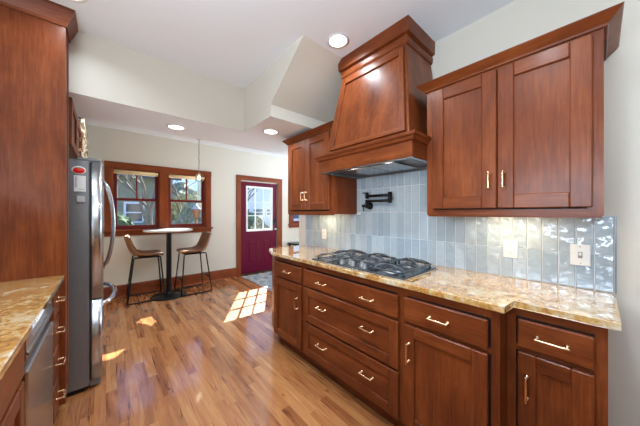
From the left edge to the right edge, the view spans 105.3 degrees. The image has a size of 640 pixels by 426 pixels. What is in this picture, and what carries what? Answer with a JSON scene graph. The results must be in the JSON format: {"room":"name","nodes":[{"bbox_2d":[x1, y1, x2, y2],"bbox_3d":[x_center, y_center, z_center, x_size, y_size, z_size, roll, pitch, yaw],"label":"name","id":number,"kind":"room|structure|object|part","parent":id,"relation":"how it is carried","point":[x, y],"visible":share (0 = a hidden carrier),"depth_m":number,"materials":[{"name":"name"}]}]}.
{"room":"kitchen","nodes":[
{"label":"kitchen","id":0,"kind":"room"},
{"bbox_2d":[78,118,287,158],"bbox_3d":[-1.355,-1.377,4.139,5.380,0.185,2.090,0,0,-41],"label":"ceiling","id":1,"kind":"structure","parent":0,"point":[87,121],"depth_m":4.10,"materials":[{"name":"white paint"}]},
{"bbox_2d":[197,139,200,179],"bbox_3d":[-2.069,-0.905,4.171,0.124,0.760,0.124,0,0,-41],"label":"pendant lamp","id":2,"kind":"object","parent":1,"relation":"hanging from","point":[198,177],"visible":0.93,"depth_m":4.17,"materials":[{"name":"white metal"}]},
{"bbox_2d":[85,124,298,286],"bbox_3d":[-1.772,0.000,5.016,4.850,2.600,0.220,0,0,-41],"label":"wall","id":3,"kind":"structure","parent":0,"point":[107,144],"depth_m":4.41,"materials":[{"name":"beige paint"}]},
{"bbox_2d":[113,168,158,229],"bbox_3d":[-2.987,-0.207,3.976,0.602,0.955,0.162,0,0,-41],"label":"window","id":4,"kind":"structure","parent":3,"relation":"attached to","point":[115,199],"depth_m":3.96,"materials":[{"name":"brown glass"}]},
{"bbox_3d":[-2.991,-0.434,3.981,0.578,0.478,0.030,0,0,-41],"label":"sash","id":5,"kind":"part","parent":4,"relation":"part of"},
{"bbox_3d":[-2.968,0.011,3.954,0.578,0.493,0.030,0,0,-41],"label":"sash","id":6,"kind":"part","parent":4,"relation":"part of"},
{"bbox_2d":[114,169,157,176],"bbox_3d":[-2.943,-0.642,3.927,0.570,0.058,0.041,0,0,-41],"label":"roller blind","id":7,"kind":"object","parent":3,"relation":"attached to","point":[115,170],"visible":1,"depth_m":3.91,"materials":[{"name":"beige fabric"}]},
{"bbox_2d":[103,268,236,299],"bbox_3d":[-1.722,1.207,4.958,4.550,0.186,0.034,0,0,-41],"label":"baseboard","id":8,"kind":"structure","parent":3,"relation":"attached to","point":[152,285],"depth_m":4.22,"materials":[{"name":"brown wood"}]},
{"bbox_2d":[168,173,205,227],"bbox_3d":[-2.439,-0.207,4.457,0.613,0.955,0.162,0,0,-41],"label":"window","id":9,"kind":"structure","parent":3,"relation":"attached to","point":[203,183],"depth_m":4.45,"materials":[{"name":"brown wood"}]},
{"bbox_3d":[-2.443,-0.434,4.461,0.589,0.478,0.030,0,0,-41],"label":"sash","id":10,"kind":"part","parent":9,"relation":"part of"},
{"bbox_3d":[-2.420,0.011,4.435,0.589,0.493,0.030,0,0,-41],"label":"sash","id":11,"kind":"part","parent":9,"relation":"part of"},
{"bbox_2d":[169,174,204,180],"bbox_3d":[-2.396,-0.642,4.407,0.581,0.058,0.041,0,0,-41],"label":"roller blind","id":12,"kind":"object","parent":3,"relation":"attached to","point":[170,175],"visible":1,"depth_m":4.37,"materials":[{"name":"beige fabric"}]},
{"bbox_2d":[241,181,276,275],"bbox_3d":[-1.349,0.320,5.390,1.080,1.960,0.216,0,0,-41],"label":"door","id":13,"kind":"structure","parent":3,"relation":"attached to","point":[256,257],"depth_m":5.31,"materials":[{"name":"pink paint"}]},
{"bbox_3d":[-1.458,0.830,5.234,0.240,0.540,0.008,0,0,-41],"label":"raised panel","id":14,"kind":"part","parent":13,"relation":"part of","materials":[{"name":"pink paint"}]},
{"bbox_2d":[246,186,272,231],"bbox_3d":[-1.338,-0.090,5.374,0.635,0.970,0.069,0,0,-41],"label":"grille","id":15,"kind":"object","parent":13,"relation":"attached to","point":[258,187],"depth_m":5.42,"materials":[{"name":"white wood"}]},
{"bbox_3d":[-1.194,0.830,5.465,0.240,0.540,0.008,0,0,-41],"label":"raised panel","id":16,"kind":"part","parent":13,"relation":"part of","materials":[{"name":"pink paint"}]},
{"bbox_2d":[69,31,342,155],"bbox_3d":[-0.149,-1.150,2.763,5.380,0.640,1.579,0,0,-41],"label":"ceiling soffit","id":17,"kind":"structure","parent":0,"point":[298,93],"depth_m":2.09,"materials":[{"name":"beige paint"}]},
{"bbox_2d":[166,124,184,129],"bbox_3d":[-1.390,-0.827,2.355,0.162,0.007,0.162,0,0,-41],"label":"recessed light","id":18,"kind":"object","parent":17,"relation":"in","point":[171,126],"visible":1,"depth_m":2.35,"materials":[{"name":"white paint"}]},
{"bbox_2d":[263,129,278,134],"bbox_3d":[-0.501,-0.827,2.487,0.162,0.007,0.162,0,0,-41],"label":"recessed light","id":19,"kind":"object","parent":17,"relation":"in","point":[266,131],"visible":1,"depth_m":2.47,"materials":[{"name":"white paint"}]},
{"bbox_2d":[53,271,394,425],"bbox_3d":[0.544,1.360,1.973,5.380,0.120,7.850,0,0,-41],"label":"floor","id":20,"kind":"structure","parent":0,"point":[216,357],"depth_m":1.98,"materials":[{"name":"brown wood"}]},
{"bbox_2d":[0,342,24,425],"bbox_3d":[-0.968,0.858,0.341,0.646,0.884,0.988,0,0,-41],"label":"base cabinet","id":21,"kind":"object","parent":20,"relation":"on","point":[12,390],"visible":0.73,"depth_m":0.77,"materials":[{"name":"brown wood"}]},
{"bbox_3d":[-0.755,0.886,0.515,0.021,0.583,0.920,0,0,-41],"label":"door","id":22,"kind":"part","parent":21,"relation":"part of","materials":[{"name":"brown wood"}]},
{"bbox_2d":[0,275,63,379],"bbox_3d":[-0.913,0.401,0.265,0.633,0.030,2.802,0,0,-41],"label":"countertop","id":23,"kind":"structure","parent":21,"relation":"on","point":[23,302],"depth_m":0.98,"materials":[{"name":"beige stone"}]},
{"bbox_2d":[21,299,53,425],"bbox_3d":[-1.503,0.866,0.925,0.611,0.868,0.583,0,0,-41],"label":"dishwasher","id":24,"kind":"object","parent":20,"relation":"on","point":[38,376],"visible":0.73,"depth_m":1.08,"materials":[{"name":"grey metal"}]},
{"bbox_3d":[-1.294,0.506,1.108,0.040,0.144,0.583,0,0,-41],"label":"control panel","id":25,"kind":"part","parent":24,"relation":"part of","materials":[{"name":"metal"}]},
{"bbox_3d":[-1.276,0.522,1.124,0.007,0.017,0.583,0,0,-41],"label":"handle","id":26,"kind":"part","parent":24,"relation":"part of","materials":[{"name":"metal"}]},
{"bbox_2d":[0,0,77,405],"bbox_3d":[-1.865,0.015,1.387,0.682,2.570,0.225,0,0,-41],"label":"pantry cabinet","id":27,"kind":"object","parent":20,"relation":"on","point":[36,36],"visible":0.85,"depth_m":1.45,"materials":[{"name":"brown wood"}]},
{"bbox_3d":[-1.865,-1.217,1.387,0.682,0.104,0.225,0,0,-41],"label":"crown moulding","id":28,"kind":"part","parent":27,"relation":"part of","materials":[{"name":"brown wood"}]},
{"bbox_3d":[-1.669,0.007,1.601,0.016,2.335,0.150,0,0,-41],"label":"door","id":29,"kind":"part","parent":27,"relation":"part of","materials":[{"name":"brown wood"}]},
{"bbox_2d":[48,288,65,423],"bbox_3d":[-1.759,0.858,1.243,0.646,0.884,0.218,0,0,-41],"label":"base cabinet","id":30,"kind":"object","parent":20,"relation":"on","point":[54,317],"visible":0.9,"depth_m":1.41,"materials":[{"name":"brown wood"}]},
{"bbox_3d":[-1.551,0.519,1.424,0.021,0.162,0.186,0,0,-41],"label":"drawer","id":31,"kind":"part","parent":30,"relation":"part of","materials":[{"name":"brown wood"}]},
{"bbox_3d":[-1.551,1.083,1.424,0.021,0.191,0.186,0,0,-41],"label":"drawer","id":32,"kind":"part","parent":30,"relation":"part of","materials":[{"name":"brown wood"}]},
{"bbox_3d":[-1.551,0.886,1.424,0.021,0.178,0.186,0,0,-41],"label":"drawer","id":33,"kind":"part","parent":30,"relation":"part of","materials":[{"name":"brown wood"}]},
{"bbox_3d":[-1.551,0.699,1.424,0.021,0.173,0.186,0,0,-41],"label":"drawer","id":34,"kind":"part","parent":30,"relation":"part of","materials":[{"name":"brown wood"}]},
{"bbox_3d":[-1.529,1.073,1.443,0.037,0.017,0.099,0,0,-41],"label":"handle","id":35,"kind":"part","parent":30,"relation":"part of","materials":[{"name":"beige metal"}]},
{"bbox_3d":[-1.529,0.876,1.443,0.037,0.017,0.099,0,0,-41],"label":"handle","id":36,"kind":"part","parent":30,"relation":"part of","materials":[{"name":"beige metal"}]},
{"bbox_3d":[-1.529,0.689,1.443,0.037,0.017,0.099,0,0,-41],"label":"handle","id":37,"kind":"part","parent":30,"relation":"part of","materials":[{"name":"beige metal"}]},
{"bbox_3d":[-1.529,0.509,1.443,0.037,0.017,0.099,0,0,-41],"label":"handle","id":38,"kind":"part","parent":30,"relation":"part of","materials":[{"name":"beige metal"}]},
{"bbox_2d":[66,157,116,397],"bbox_3d":[-2.173,0.449,1.915,0.898,1.703,0.845,0,0,-41],"label":"refrigerator","id":39,"kind":"object","parent":20,"relation":"on","point":[87,264],"visible":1,"depth_m":1.78,"materials":[{"name":"grey metal"}]},
{"bbox_2d":[71,166,85,173],"bbox_3d":[-1.721,-0.307,1.741,0.076,0.058,0.013,0,0,-41],"label":"magnet","id":40,"kind":"object","parent":39,"relation":"attached to","point":[76,169],"visible":1,"depth_m":1.74,"materials":[{"name":"red plastic"}]},
{"bbox_2d":[74,175,85,191],"bbox_3d":[-1.719,-0.210,1.747,0.062,0.116,0.007,0,0,-41],"label":"notepad","id":41,"kind":"object","parent":39,"relation":"attached to","point":[79,181],"visible":1,"depth_m":1.74,"materials":[{"name":"white paper"}]},
{"bbox_2d":[76,196,84,202],"bbox_3d":[-1.713,-0.099,1.746,0.048,0.050,0.016,0,0,-41],"label":"clip","id":42,"kind":"object","parent":39,"relation":"attached to","point":[79,199],"visible":1,"depth_m":1.74,"materials":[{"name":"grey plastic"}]},
{"bbox_3d":[-1.933,0.935,2.126,0.069,0.580,0.841,0,0,-41],"label":"freezer drawer","id":43,"kind":"part","parent":39,"relation":"part of","materials":[{"name":"metal"}]},
{"bbox_3d":[-1.793,0.129,1.966,0.069,1.008,0.418,0,0,-41],"label":"door","id":44,"kind":"part","parent":39,"relation":"part of","materials":[{"name":"metal"}]},
{"bbox_3d":[-2.072,0.129,2.285,0.069,1.008,0.418,0,0,-41],"label":"door","id":45,"kind":"part","parent":39,"relation":"part of","materials":[{"name":"metal"}]},
{"bbox_3d":[-1.878,0.695,2.174,0.112,0.036,0.723,0,0,-41],"label":"handle","id":46,"kind":"part","parent":39,"relation":"part of","materials":[{"name":"silver metal"}]},
{"bbox_3d":[-1.852,0.100,2.136,0.097,0.772,0.029,0,0,-41],"label":"handle","id":47,"kind":"part","parent":39,"relation":"part of","materials":[{"name":"metal"}]},
{"bbox_2d":[123,235,165,305],"bbox_3d":[-2.684,0.815,3.732,0.505,0.970,0.485,0,0,-39],"label":"bar stool","id":48,"kind":"object","parent":20,"relation":"on","point":[140,254],"visible":1,"depth_m":3.66,"materials":[{"name":"brown leather"}]},
{"bbox_3d":[-2.793,0.975,3.893,0.472,0.650,0.098,0,0,-39],"label":"sled leg","id":49,"kind":"part","parent":48,"relation":"part of","materials":[{"name":"black metal"}]},
{"bbox_3d":[-2.549,0.975,3.593,0.472,0.650,0.098,0,0,-39],"label":"sled leg","id":50,"kind":"part","parent":48,"relation":"part of","materials":[{"name":"black metal"}]},
{"bbox_2d":[143,228,192,300],"bbox_3d":[-2.377,0.779,3.841,0.670,1.042,0.670,0,0,-41],"label":"bar table","id":51,"kind":"object","parent":20,"relation":"on","point":[171,294],"visible":0.98,"depth_m":3.81,"materials":[{"name":"metal"}]},
{"bbox_2d":[174,232,211,296],"bbox_3d":[-2.118,0.815,4.109,0.505,0.970,0.485,0,0,-42],"label":"bar stool","id":52,"kind":"object","parent":20,"relation":"on","point":[204,239],"visible":1,"depth_m":4.09,"materials":[{"name":"brown leather"}]},
{"bbox_3d":[-2.260,0.975,4.241,0.472,0.650,0.098,0,0,-42],"label":"sled leg","id":53,"kind":"part","parent":52,"relation":"part of","materials":[{"name":"black metal"}]},
{"bbox_3d":[-2.000,0.975,3.954,0.472,0.650,0.098,0,0,-42],"label":"sled leg","id":54,"kind":"part","parent":52,"relation":"part of","materials":[{"name":"black metal"}]},
{"bbox_2d":[243,271,271,290],"bbox_3d":[-0.687,1.296,4.628,0.930,0.009,1.665,0,0,-41],"label":"rug","id":55,"kind":"object","parent":20,"relation":"on","point":[264,280],"visible":0.3,"depth_m":4.74,"materials":[{"name":"grey fabric"}]},
{"bbox_2d":[272,255,308,361],"bbox_3d":[-0.163,0.858,2.497,0.628,0.884,0.660,0,0,-41],"label":"base cabinet","id":56,"kind":"object","parent":20,"relation":"on","point":[287,274],"visible":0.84,"depth_m":2.23,"materials":[{"name":"brown wood"}]},
{"bbox_3d":[-0.299,0.805,2.697,0.569,0.779,0.180,0,0,-41],"label":"panel","id":57,"kind":"part","parent":56,"relation":"part of","materials":[{"name":"brown wood"}]},
{"bbox_3d":[-0.302,0.538,2.252,0.021,0.133,0.440,0,0,-41],"label":"drawer","id":58,"kind":"part","parent":56,"relation":"part of","materials":[{"name":"brown wood"}]},
{"bbox_3d":[-0.302,0.901,2.252,0.021,0.554,0.440,0,0,-41],"label":"door","id":59,"kind":"part","parent":56,"relation":"part of","materials":[{"name":"brown wood"}]},
{"bbox_3d":[-0.206,0.780,2.098,0.037,0.109,0.016,0,0,-41],"label":"handle","id":60,"kind":"part","parent":56,"relation":"part of","materials":[{"name":"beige metal"}]},
{"bbox_2d":[269,245,621,331],"bbox_3d":[0.395,0.401,1.880,0.611,0.030,2.415,0,0,-41],"label":"countertop","id":61,"kind":"structure","parent":56,"relation":"on","point":[493,292],"depth_m":1.20,"materials":[{"name":"beige stone"}]},
{"bbox_2d":[311,249,437,280],"bbox_3d":[0.366,0.352,1.837,0.450,0.067,0.830,0,0,-41],"label":"gas cooktop","id":62,"kind":"object","parent":61,"relation":"in","point":[394,268],"visible":1,"depth_m":1.70,"materials":[{"name":"metal"}]},
{"bbox_3d":[0.300,0.355,1.641,0.040,0.036,0.039,0,0,-41],"label":"knob","id":63,"kind":"part","parent":62,"relation":"part of","materials":[{"name":"grey metal"}]},
{"bbox_2d":[287,242,298,245],"bbox_3d":[-0.290,1.000,5.957,0.980,0.600,0.340,0,0,-41],"label":"bench","id":64,"kind":"object","parent":20,"relation":"on","point":[289,243],"visible":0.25,"depth_m":5.65,"materials":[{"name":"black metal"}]},
{"bbox_2d":[304,263,405,425],"bbox_3d":[0.358,0.858,1.903,0.628,0.884,0.920,0,0,-41],"label":"base cabinet","id":65,"kind":"object","parent":20,"relation":"on","point":[353,324],"visible":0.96,"depth_m":1.63,"materials":[{"name":"brown wood"}]},
{"bbox_3d":[0.159,1.045,1.726,0.021,0.266,0.883,0,0,-41],"label":"drawer","id":66,"kind":"part","parent":65,"relation":"part of","materials":[{"name":"brown wood"}]},
{"bbox_3d":[0.159,0.759,1.726,0.021,0.274,0.883,0,0,-41],"label":"drawer","id":67,"kind":"part","parent":65,"relation":"part of","materials":[{"name":"brown wood"}]},
{"bbox_3d":[0.159,0.538,1.726,0.021,0.133,0.883,0,0,-41],"label":"drawer","id":68,"kind":"part","parent":65,"relation":"part of","materials":[{"name":"brown wood"}]},
{"bbox_3d":[0.288,1.025,1.536,0.037,0.017,0.104,0,0,-41],"label":"handle","id":69,"kind":"part","parent":65,"relation":"part of","materials":[{"name":"beige metal"}]},
{"bbox_3d":[0.288,0.735,1.536,0.037,0.017,0.104,0,0,-41],"label":"handle","id":70,"kind":"part","parent":65,"relation":"part of","materials":[{"name":"beige metal"}]},
{"bbox_3d":[0.287,0.543,1.536,0.037,0.017,0.104,0,0,-41],"label":"handle","id":71,"kind":"part","parent":65,"relation":"part of","materials":[{"name":"beige metal"}]},
{"bbox_2d":[402,288,506,425],"bbox_3d":[0.812,0.858,1.385,0.628,0.884,0.458,0,0,-41],"label":"base cabinet","id":72,"kind":"object","parent":20,"relation":"on","point":[454,354],"visible":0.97,"depth_m":1.18,"materials":[{"name":"brown wood"}]},
{"bbox_3d":[0.474,0.760,1.323,0.037,0.114,0.016,0,0,-41],"label":"handle","id":73,"kind":"part","parent":72,"relation":"part of","materials":[{"name":"beige metal"}]},
{"bbox_3d":[0.577,0.534,1.205,0.037,0.017,0.104,0,0,-41],"label":"handle","id":74,"kind":"part","parent":72,"relation":"part of","materials":[{"name":"beige metal"}]},
{"bbox_3d":[0.604,0.534,1.219,0.021,0.132,0.400,0,0,-41],"label":"drawer","id":75,"kind":"part","parent":72,"relation":"part of","materials":[{"name":"brown wood"}]},
{"bbox_3d":[0.604,0.898,1.219,0.021,0.560,0.400,0,0,-41],"label":"door","id":76,"kind":"part","parent":72,"relation":"part of","materials":[{"name":"brown wood"}]},
{"bbox_2d":[507,308,607,425],"bbox_3d":[1.109,0.858,1.141,0.504,0.884,0.301,0,0,-41],"label":"base cabinet","id":77,"kind":"object","parent":20,"relation":"on","point":[557,368],"visible":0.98,"depth_m":1.00,"materials":[{"name":"brown wood"}]},
{"bbox_3d":[0.882,0.755,1.045,0.037,0.114,0.016,0,0,-41],"label":"handle","id":78,"kind":"part","parent":77,"relation":"part of","materials":[{"name":"beige metal"}]},
{"bbox_3d":[0.934,0.528,0.986,0.037,0.017,0.109,0,0,-41],"label":"handle","id":79,"kind":"part","parent":77,"relation":"part of","materials":[{"name":"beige metal"}]},
{"bbox_3d":[0.958,0.530,1.003,0.021,0.124,0.228,0,0,-41],"label":"drawer","id":80,"kind":"part","parent":77,"relation":"part of","materials":[{"name":"brown wood"}]},
{"bbox_3d":[0.958,0.895,1.003,0.021,0.566,0.228,0,0,-41],"label":"door","id":81,"kind":"part","parent":77,"relation":"part of","materials":[{"name":"brown wood"}]},
{"bbox_2d":[50,0,515,88],"bbox_3d":[0.515,-1.370,0.186,2.980,0.200,5.200,0,0,-41],"label":"ceiling","id":82,"kind":"structure","parent":0,"point":[232,42],"depth_m":1.64,"materials":[{"name":"white paint"}]},
{"bbox_2d":[70,0,86,2],"bbox_3d":[-1.436,-1.266,1.387,0.162,0.007,0.162,0,0,-41],"label":"recessed light","id":83,"kind":"object","parent":82,"relation":"in","point":[77,1],"visible":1,"depth_m":1.46,"materials":[{"name":"white paint"}]},
{"bbox_2d":[327,33,348,48],"bbox_3d":[0.132,-1.266,1.798,0.162,0.007,0.162,0,0,-41],"label":"recessed light","id":84,"kind":"object","parent":82,"relation":"in","point":[337,40],"visible":1,"depth_m":1.80,"materials":[{"name":"white paint"}]},
{"bbox_2d":[299,0,639,425],"bbox_3d":[1.539,0.015,1.151,0.148,2.570,5.300,0,0,-41],"label":"wall","id":85,"kind":"structure","parent":0,"point":[518,22],"depth_m":1.17,"materials":[{"name":"beige paint"}]},
{"bbox_2d":[282,121,356,214],"bbox_3d":[-0.018,-0.387,2.516,0.388,0.813,0.807,0,0,-41],"label":"upper cabinet","id":86,"kind":"object","parent":85,"relation":"attached to","point":[310,192],"visible":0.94,"depth_m":2.35,"materials":[{"name":"brown wood"}]},
{"bbox_3d":[-0.239,-0.383,2.547,0.021,0.705,0.292,0,0,-41],"label":"door","id":87,"kind":"part","parent":86,"relation":"part of","materials":[{"name":"brown wood"}]},
{"bbox_3d":[-0.015,-0.770,2.519,0.380,0.045,0.807,0,0,-41],"label":"crown moulding","id":88,"kind":"part","parent":86,"relation":"part of","materials":[{"name":"brown wood"}]},
{"bbox_2d":[289,214,333,214],"bbox_3d":[-0.108,0.015,2.437,0.018,0.009,0.699,0,0,-41],"label":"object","id":89,"kind":"structure","parent":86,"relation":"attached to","point":[289,214],"depth_m":2.39,"materials":[{"name":"brown wood"}]},
{"bbox_3d":[-0.028,-0.383,2.305,0.021,0.705,0.343,0,0,-41],"label":"door","id":90,"kind":"part","parent":86,"relation":"part of","materials":[{"name":"brown wood"}]},
{"bbox_2d":[314,14,434,178],"bbox_3d":[0.442,-0.797,1.878,0.542,0.946,0.885,0,0,-41],"label":"range hood","id":91,"kind":"object","parent":85,"relation":"attached to","point":[379,127],"visible":0.96,"depth_m":1.69,"materials":[{"name":"brown wood"}]},
{"bbox_3d":[0.337,-0.791,1.756,0.122,0.590,0.665,0,0,-41],"label":"panel","id":92,"kind":"part","parent":91,"relation":"part of","materials":[{"name":"brown wood"}]},
{"bbox_3d":[0.317,-0.446,1.768,0.208,0.046,0.885,0,0,-41],"label":"ledge moulding","id":93,"kind":"part","parent":91,"relation":"part of","materials":[{"name":"brown wood"}]},
{"bbox_3d":[0.503,-1.191,1.925,0.389,0.158,0.630,0,0,-41],"label":"crown moulding","id":94,"kind":"part","parent":91,"relation":"part of","materials":[{"name":"brown wood"}]},
{"bbox_2d":[305,170,616,293],"bbox_3d":[0.621,0.013,2.076,0.012,0.746,2.418,0,0,-41],"label":"backsplash","id":95,"kind":"structure","parent":85,"relation":"attached to","point":[401,228],"depth_m":1.66,"materials":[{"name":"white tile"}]},
{"bbox_2d":[322,229,325,238],"bbox_3d":[0.046,0.234,2.718,0.009,0.112,0.072,0,0,-41],"label":"wall outlet","id":96,"kind":"object","parent":95,"relation":"attached to","point":[323,230],"visible":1,"depth_m":2.71,"materials":[{"name":"white plastic"}]},
{"bbox_2d":[362,192,391,210],"bbox_3d":[0.504,-0.102,2.149,0.069,0.173,0.314,0,0,-41],"label":"pot filler","id":97,"kind":"object","parent":95,"relation":"attached to","point":[368,204],"visible":1,"depth_m":2.15,"materials":[{"name":"black metal"}]},
{"bbox_3d":[0.500,-0.158,2.131,0.031,0.055,0.255,0,0,-41],"label":"arm","id":98,"kind":"part","parent":97,"relation":"part of","materials":[{"name":"black metal"}]},
{"bbox_3d":[0.505,-0.106,2.125,0.023,0.023,0.240,0,0,-41],"label":"arm","id":99,"kind":"part","parent":97,"relation":"part of","materials":[{"name":"black metal"}]},
{"bbox_2d":[503,240,517,257],"bbox_3d":[1.144,0.215,1.466,0.009,0.106,0.070,0,0,-41],"label":"wall outlet","id":100,"kind":"object","parent":95,"relation":"attached to","point":[510,247],"visible":1,"depth_m":1.46,"materials":[{"name":"white plastic"}]},
{"bbox_2d":[507,243,513,247],"bbox_3d":[1.141,0.194,1.464,0.003,0.028,0.032,0,0,-41],"label":"socket","id":101,"kind":"object","parent":100,"relation":"attached to","point":[509,245],"depth_m":1.46,"materials":[{"name":"white plastic"}]},
{"bbox_2d":[507,250,513,254],"bbox_3d":[1.141,0.236,1.464,0.003,0.028,0.032,0,0,-41],"label":"socket","id":102,"kind":"object","parent":100,"relation":"attached to","point":[509,252],"depth_m":1.46,"materials":[{"name":"white plastic"}]},
{"bbox_2d":[570,244,590,266],"bbox_3d":[1.330,0.215,1.247,0.017,0.108,0.072,0,0,-41],"label":"light switch","id":103,"kind":"object","parent":95,"relation":"attached to","point":[580,254],"visible":1,"depth_m":1.25,"materials":[{"name":"white plastic"}]},
{"bbox_2d":[416,1,624,217],"bbox_3d":[1.010,-0.386,1.345,0.388,0.814,0.821,0,0,-41],"label":"upper cabinet","id":104,"kind":"object","parent":85,"relation":"attached to","point":[518,130],"visible":1,"depth_m":1.16,"materials":[{"name":"brown wood"}]},
{"bbox_3d":[0.795,-0.380,1.368,0.021,0.710,0.327,0,0,-41],"label":"door","id":105,"kind":"part","parent":104,"relation":"part of","materials":[{"name":"brown wood"}]},
{"bbox_3d":[0.862,-0.165,1.247,0.037,0.093,0.016,0,0,-41],"label":"handle","id":106,"kind":"part","parent":104,"relation":"part of","materials":[{"name":"beige metal"}]},
{"bbox_3d":[0.902,-0.165,1.202,0.037,0.093,0.016,0,0,-41],"label":"handle","id":107,"kind":"part","parent":104,"relation":"part of","materials":[{"name":"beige metal"}]},
{"bbox_2d":[428,215,601,217],"bbox_3d":[0.919,0.017,1.265,0.018,0.009,0.713,0,0,-41],"label":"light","id":108,"kind":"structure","parent":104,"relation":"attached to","point":[539,216],"depth_m":1.15,"materials":[{"name":"brown wood"}]},
{"bbox_3d":[1.013,-0.770,1.348,0.380,0.045,0.821,0,0,-41],"label":"crown moulding","id":109,"kind":"part","parent":104,"relation":"part of","materials":[{"name":"brown wood"}]},
{"bbox_3d":[1.011,-0.380,1.121,0.021,0.710,0.322,0,0,-41],"label":"door","id":110,"kind":"part","parent":104,"relation":"part of","materials":[{"name":"brown wood"}]},
{"bbox_3d":[-3.254,0.000,2.740,0.680,2.600,1.690,0,0,-41],"label":"wall","id":111,"kind":"structure","parent":0,"visible":0},
{"bbox_2d":[78,117,87,157],"bbox_3d":[-2.998,-0.024,3.050,0.115,2.149,1.060,0,0,-41],"label":"curtain","id":112,"kind":"object","parent":111,"relation":"hanging from","point":[84,135],"visible":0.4,"depth_m":2.83,"materials":[{"name":"beige fabric"}]},
{"label":"outside","id":113,"kind":"structure","parent":0,"visible":0},
{"bbox_3d":[-20.520,1.675,38.565,100.000,0.250,74.950,0,0,-41],"label":"ground","id":114,"kind":"structure","parent":113,"visible":0},
{"bbox_2d":[117,212,133,225],"bbox_3d":[-7.517,0.781,8.669,1.612,1.667,1.690,0,0,-41],"label":"shrub","id":115,"kind":"object","parent":114,"relation":"on","point":[121,219],"visible":0.12,"depth_m":8.50,"materials":[{"name":"green plant"}]},
{"bbox_2d":[117,174,154,224],"bbox_3d":[-4.892,-0.590,6.997,2.670,4.293,2.460,0,0,27],"label":"bare tree","id":116,"kind":"object","parent":114,"relation":"on","point":[149,206],"visible":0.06,"depth_m":7.02,"materials":[{"name":"grey plant"}]},
{"bbox_2d":[134,220,154,224],"bbox_3d":[-7.978,0.981,11.068,1.290,1.358,1.276,0,0,-41],"label":"shrub","id":117,"kind":"object","parent":114,"relation":"on","point":[143,222],"visible":0.06,"depth_m":10.99,"materials":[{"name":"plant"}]},
{"bbox_2d":[117,173,181,223],"bbox_3d":[-12.395,-0.950,13.072,7.400,5.000,7.000,0,0,-41],"label":"house","id":118,"kind":"structure","parent":114,"relation":"on","point":[131,209],"depth_m":11.93,"materials":[{"name":"grey"}]},
{"bbox_3d":[-9.097,-0.025,11.943,0.630,0.850,0.026,0,0,-41],"label":"pane","id":119,"kind":"part","parent":118,"relation":"part of","materials":[{"name":"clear glass"}]},
{"bbox_2d":[171,180,195,212],"bbox_3d":[-12.264,-1.906,18.589,4.867,6.925,3.435,0,0,14],"label":"bare tree","id":120,"kind":"object","parent":114,"relation":"on","point":[174,191],"visible":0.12,"depth_m":19.07,"materials":[{"name":"grey plant"}]},
{"bbox_2d":[171,182,196,221],"bbox_3d":[-15.185,-0.663,26.230,5.692,5.528,5.212,0,0,10],"label":"tree","id":121,"kind":"object","parent":114,"relation":"on","point":[180,188],"visible":0.29,"depth_m":24.67,"materials":[{"name":"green plant"}]},
{"bbox_2d":[171,203,201,223],"bbox_3d":[-6.026,0.586,11.400,1.708,2.145,1.632,0,0,-9],"label":"shrub","id":122,"kind":"object","parent":114,"relation":"on","point":[186,216],"visible":0.36,"depth_m":10.89,"materials":[{"name":"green plant"}]},
{"bbox_2d":[192,204,200,222],"bbox_3d":[-4.016,0.625,7.916,0.300,1.850,0.260,0,0,-41],"label":"lantern","id":123,"kind":"object","parent":114,"relation":"on","point":[196,209],"visible":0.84,"depth_m":7.86,"materials":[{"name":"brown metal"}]},
{"bbox_2d":[193,185,259,200],"bbox_3d":[-3.966,-0.676,11.077,3.324,4.466,2.174,0,0,-41],"label":"bare tree","id":124,"kind":"object","parent":114,"relation":"on","point":[252,195],"visible":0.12,"depth_m":11.78,"materials":[{"name":"grey plant"}]},
{"bbox_2d":[197,180,298,226],"bbox_3d":[-4.344,-1.850,19.134,9.100,6.800,6.500,0,0,-41],"label":"house","id":125,"kind":"structure","parent":114,"relation":"on","point":[251,205],"depth_m":16.06,"materials":[{"name":"white"}]},
{"bbox_3d":[-4.000,-0.050,15.747,0.650,0.400,0.026,0,0,-41],"label":"pane","id":126,"kind":"part","parent":125,"relation":"part of","materials":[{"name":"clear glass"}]},
{"bbox_2d":[248,212,269,229],"bbox_3d":[-3.871,0.792,13.551,2.452,1.722,2.443,0,0,7],"label":"shrub","id":127,"kind":"object","parent":114,"relation":"on","point":[251,219],"visible":0.24,"depth_m":12.78,"materials":[{"name":"green plant"}]},
{"bbox_3d":[-0.878,0.015,-0.371,0.150,2.570,6.200,0,0,-41],"label":"wall","id":128,"kind":"structure","parent":0,"visible":0},
{"bbox_2d":[69,97,83,158],"bbox_3d":[-2.256,-0.646,1.839,0.684,0.363,0.900,0,0,-41],"label":"upper cabinet","id":129,"kind":"object","parent":128,"relation":"attached to","point":[76,143],"visible":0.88,"depth_m":1.94,"materials":[{"name":"brown wood"}]},
{"bbox_3d":[-1.891,-0.646,1.869,0.021,0.333,0.433,0,0,-41],"label":"door","id":130,"kind":"part","parent":129,"relation":"part of","materials":[{"name":"brown wood"}]},
{"bbox_3d":[-2.179,-0.646,2.197,0.021,0.333,0.433,0,0,-41],"label":"door","id":131,"kind":"part","parent":129,"relation":"part of","materials":[{"name":"brown wood"}]},
{"bbox_3d":[-1.986,-0.575,2.022,0.037,0.104,0.016,0,0,-41],"label":"handle","id":132,"kind":"part","parent":129,"relation":"part of","materials":[{"name":"beige metal"}]}
]}

